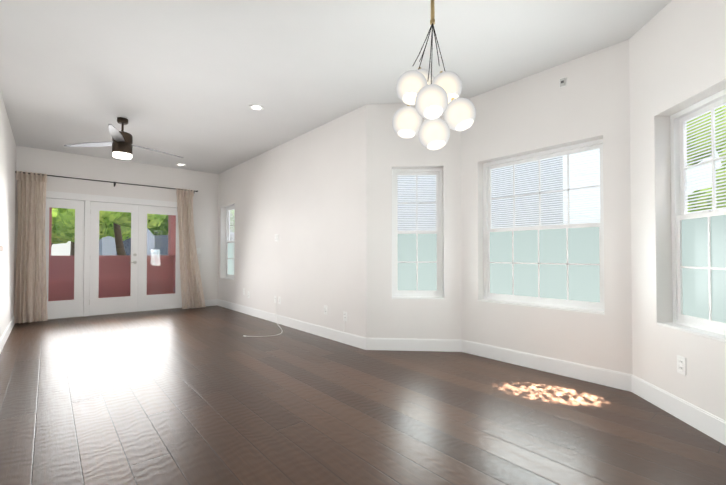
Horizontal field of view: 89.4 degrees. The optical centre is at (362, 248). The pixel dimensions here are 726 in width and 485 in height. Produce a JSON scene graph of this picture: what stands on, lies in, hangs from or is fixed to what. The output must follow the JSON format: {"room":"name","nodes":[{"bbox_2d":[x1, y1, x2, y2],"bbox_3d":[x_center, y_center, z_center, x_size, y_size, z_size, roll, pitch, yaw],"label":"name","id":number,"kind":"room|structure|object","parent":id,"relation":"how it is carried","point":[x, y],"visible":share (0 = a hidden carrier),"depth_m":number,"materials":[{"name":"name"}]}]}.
{"room":"empty living room","nodes":[
{"label":"empty living room","id":0,"kind":"room"},
{"bbox_2d":[0,91,15,338],"bbox_3d":[-1.895,-0.302,1.443,0.200,2.830,11.400,1,-1,-41],"label":"wall","id":1,"kind":"structure","parent":0,"point":[7,192],"depth_m":4.66,"materials":[{"name":"paint"}]},
{"bbox_2d":[0,316,13,352],"bbox_3d":[-1.879,1.047,1.568,0.013,0.135,11.200,1,-1,-41],"label":"baseboard","id":2,"kind":"structure","parent":1,"relation":"attached to","point":[5,336],"depth_m":4.63,"materials":[{"name":"white wood"}]},
{"bbox_2d":[14,146,218,299],"bbox_3d":[-4.393,-0.220,6.943,3.580,2.830,0.200,1,-1,-41],"label":"wall","id":3,"kind":"structure","parent":0,"point":[203,184],"depth_m":6.94,"materials":[{"name":"paint"}]},
{"bbox_2d":[14,171,205,323],"bbox_3d":[-4.370,-0.025,6.665,2.864,2.408,0.246,1,-1,-41],"label":"curtain","id":4,"kind":"object","parent":3,"relation":"attached to","point":[30,303],"visible":1,"depth_m":5.92,"materials":[{"name":"beige fabric"}]},
{"bbox_2d":[45,191,181,319],"bbox_3d":[-4.528,0.120,6.772,2.430,2.145,0.175,1,-1,-41],"label":"french door","id":5,"kind":"structure","parent":3,"relation":"in","point":[87,301],"depth_m":6.56,"materials":[{"name":"white wood"}]},
{"bbox_2d":[205,299,217,305],"bbox_3d":[-3.340,1.139,7.687,0.585,0.135,0.013,1,-1,-41],"label":"baseboard","id":6,"kind":"structure","parent":3,"relation":"attached to","point":[212,302],"depth_m":7.78,"materials":[{"name":"white wood"}]},
{"bbox_2d":[218,105,365,337],"bbox_3d":[-1.466,-0.232,6.129,0.200,2.830,4.850,1,-1,-41],"label":"wall","id":7,"kind":"structure","parent":0,"point":[303,196],"depth_m":5.24,"materials":[{"name":"paint"}]},
{"bbox_2d":[222,205,234,279],"bbox_3d":[-2.708,-0.138,7.559,0.176,1.513,0.758,1,-1,-41],"label":"window","id":8,"kind":"structure","parent":7,"relation":"in","point":[230,228],"depth_m":7.75,"materials":[{"name":"white"}]},
{"bbox_2d":[217,299,365,349],"bbox_3d":[-1.545,1.114,6.038,0.013,0.135,4.855,1,-1,-41],"label":"baseboard","id":9,"kind":"structure","parent":7,"relation":"attached to","point":[343,337],"depth_m":5.24,"materials":[{"name":"white wood"}]},
{"bbox_2d":[343,311,346,321],"bbox_3d":[-0.219,0.829,4.502,0.008,0.117,0.072,1,-1,-41],"label":"electrical outlet","id":10,"kind":"object","parent":7,"relation":"attached to","point":[345,315],"visible":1,"depth_m":4.50,"materials":[{"name":"white plastic"}]},
{"bbox_2d":[0,0,671,173],"bbox_3d":[-0.390,-1.756,2.890,4.340,0.120,11.600,1,-1,-41],"label":"ceiling","id":11,"kind":"structure","parent":0,"point":[189,81],"depth_m":3.25,"materials":[{"name":"paint"}]},
{"bbox_2d":[64,117,182,158],"bbox_3d":[-2.939,-1.416,4.693,1.346,0.504,1.354,1,-1,-41],"label":"ceiling fan","id":12,"kind":"object","parent":11,"relation":"hanging from","point":[121,144],"visible":1,"depth_m":4.65,"materials":[{"name":"brown metal"}]},
{"bbox_2d":[249,104,263,110],"bbox_3d":[-1.260,-1.669,4.330,0.170,0.008,0.170,1,-1,-41],"label":"recessed light","id":13,"kind":"object","parent":11,"relation":"in","point":[256,107],"visible":1,"depth_m":4.33,"materials":[{"name":"white plastic"}]},
{"bbox_2d":[392,0,475,149],"bbox_3d":[0.442,-1.177,2.415,0.451,1.050,0.487,1,-1,-41],"label":"chandelier","id":14,"kind":"object","parent":11,"relation":"hanging from","point":[428,95],"visible":1,"depth_m":2.34,"materials":[{"name":"white glass"}]},
{"bbox_2d":[0,305,725,484],"bbox_3d":[-0.390,1.164,2.846,4.340,0.060,11.600,1,-1,-41],"label":"floor","id":15,"kind":"structure","parent":0,"point":[209,395],"depth_m":2.47,"materials":[{"name":"brown wood"}]},
{"bbox_2d":[246,320,281,336],"bbox_3d":[-1.403,1.004,5.270,0.765,0.328,0.814,1,-1,-41],"label":"cord","id":16,"kind":"object","parent":15,"relation":"on","point":[265,336],"visible":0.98,"depth_m":4.87,"materials":[{"name":"white plastic"}]},
{"bbox_2d":[366,103,461,339],"bbox_3d":[0.592,-0.260,4.284,1.095,2.830,0.200,0,-1,4],"label":"wall","id":17,"kind":"structure","parent":0,"point":[388,149],"depth_m":4.20,"materials":[{"name":"paint"}]},
{"bbox_2d":[366,338,461,351],"bbox_3d":[0.572,1.086,4.158,1.080,0.135,0.013,0,-1,4],"label":"baseboard","id":18,"kind":"structure","parent":17,"relation":"attached to","point":[443,345],"depth_m":4.15,"materials":[{"name":"white wood"}]},
{"bbox_2d":[392,168,443,298],"bbox_3d":[0.631,-0.188,4.269,0.588,1.513,0.176,0,-1,4],"label":"bay window","id":19,"kind":"structure","parent":17,"relation":"in","point":[417,263],"depth_m":4.31,"materials":[{"name":"white"}]},
{"bbox_2d":[461,39,632,374],"bbox_3d":[1.705,-0.270,3.606,0.200,2.830,1.690,1,-1,-41],"label":"wall","id":20,"kind":"structure","parent":0,"point":[542,111],"depth_m":3.34,"materials":[{"name":"paint"}]},
{"bbox_2d":[478,139,604,314],"bbox_3d":[1.704,-0.198,3.591,0.176,1.513,1.188,1,-1,-41],"label":"bay window","id":21,"kind":"structure","parent":20,"relation":"in","point":[559,266],"depth_m":3.56,"materials":[{"name":"white"}]},
{"bbox_2d":[461,340,631,391],"bbox_3d":[1.624,1.076,3.517,0.013,0.135,1.590,1,-1,-41],"label":"baseboard","id":22,"kind":"structure","parent":20,"relation":"attached to","point":[609,378],"depth_m":3.36,"materials":[{"name":"white wood"}]},
{"bbox_2d":[559,77,566,87],"bbox_3d":[1.814,-1.514,3.330,0.018,0.085,0.062,1,-1,-41],"label":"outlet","id":23,"kind":"object","parent":20,"relation":"in","point":[562,82],"visible":1,"depth_m":3.32,"materials":[{"name":"white plastic"}]},
{"bbox_2d":[629,0,725,420],"bbox_3d":[2.207,-0.288,2.405,0.200,2.830,1.095,0,-1,4],"label":"wall","id":24,"kind":"structure","parent":0,"point":[677,55],"depth_m":2.65,"materials":[{"name":"paint"}]},
{"bbox_2d":[631,375,725,444],"bbox_3d":[2.100,1.060,2.380,0.013,0.135,1.080,0,-1,4],"label":"baseboard","id":25,"kind":"structure","parent":24,"relation":"attached to","point":[705,422],"depth_m":2.40,"materials":[{"name":"white wood"}]},
{"bbox_2d":[677,355,685,375],"bbox_3d":[2.104,0.768,2.424,0.008,0.117,0.072,0,-1,4],"label":"outlet","id":26,"kind":"object","parent":24,"relation":"attached to","point":[681,364],"visible":1,"depth_m":2.42,"materials":[{"name":"white plastic"}]},
{"bbox_2d":[657,89,725,341],"bbox_3d":[2.194,-0.216,2.365,0.176,1.513,0.588,0,-1,4],"label":"bay window","id":27,"kind":"structure","parent":24,"relation":"in","point":[698,272],"depth_m":2.45,"materials":[{"name":"white"}]},
{"label":"outside","id":28,"kind":"structure","parent":0,"visible":0},
{"bbox_3d":[-0.107,1.290,-0.078,160.000,0.200,160.000,1,-1,-41],"label":"ground","id":29,"kind":"structure","parent":28,"visible":0},
{"bbox_2d":[51,241,70,255],"bbox_3d":[-26.446,-2.068,19.500,17.500,7.100,8.050,1,-1,-41],"label":"building","id":30,"kind":"structure","parent":29,"relation":"on","point":[63,248],"depth_m":21.65,"materials":[{"name":"grey"}]},
{"bbox_2d":[51,208,130,246],"bbox_3d":[-8.314,-1.226,9.869,4.836,5.294,4.563,1,-1,-41],"label":"tree","id":31,"kind":"object","parent":29,"relation":"on","point":[58,225],"depth_m":9.37,"materials":[{"name":"green plant"}]},
{"bbox_2d":[70,230,130,255],"bbox_3d":[-12.812,-2.088,16.639,7.695,7.056,7.227,1,-1,-41],"label":"tree","id":32,"kind":"object","parent":29,"relation":"on","point":[72,250],"depth_m":16.44,"materials":[{"name":"green plant"}]},
{"bbox_2d":[48,207,175,300],"bbox_3d":[-5.192,-0.349,7.360,3.450,3.300,1.448,1,-1,-41],"label":"balcony","id":33,"kind":"object","parent":29,"relation":"on","point":[67,292],"depth_m":7.96,"materials":[{"name":"red paint"}]},
{"bbox_2d":[106,214,166,254],"bbox_3d":[-8.033,-1.257,11.534,5.494,5.308,5.726,1,-1,-41],"label":"tree","id":34,"kind":"object","parent":29,"relation":"on","point":[118,235],"depth_m":11.69,"materials":[{"name":"green plant"}]},
{"bbox_2d":[99,223,230,254],"bbox_3d":[-13.370,-2.940,28.081,11.500,9.100,8.100,1,-1,-41],"label":"building","id":35,"kind":"structure","parent":29,"relation":"on","point":[158,240],"depth_m":22.81,"materials":[{"name":"grey"}]},
{"bbox_2d":[148,210,234,234],"bbox_3d":[-7.759,-1.610,15.471,5.545,6.064,6.228,1,-1,-41],"label":"tree","id":36,"kind":"object","parent":29,"relation":"on","point":[159,228],"depth_m":14.35,"materials":[{"name":"green plant"}]},
{"bbox_2d":[397,105,725,230],"bbox_3d":[3.577,-2.738,8.094,2.840,8.100,19.500,1,-1,-41],"label":"neighboring building","id":37,"kind":"structure","parent":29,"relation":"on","point":[530,192],"depth_m":6.48,"materials":[{"name":"grey"}]},
{"bbox_2d":[687,105,725,211],"bbox_3d":[3.735,-0.201,3.428,2.335,2.887,2.298,1,-1,-41],"label":"tree","id":38,"kind":"object","parent":29,"relation":"on","point":[707,156],"depth_m":3.37,"materials":[{"name":"green plant"}]}
]}

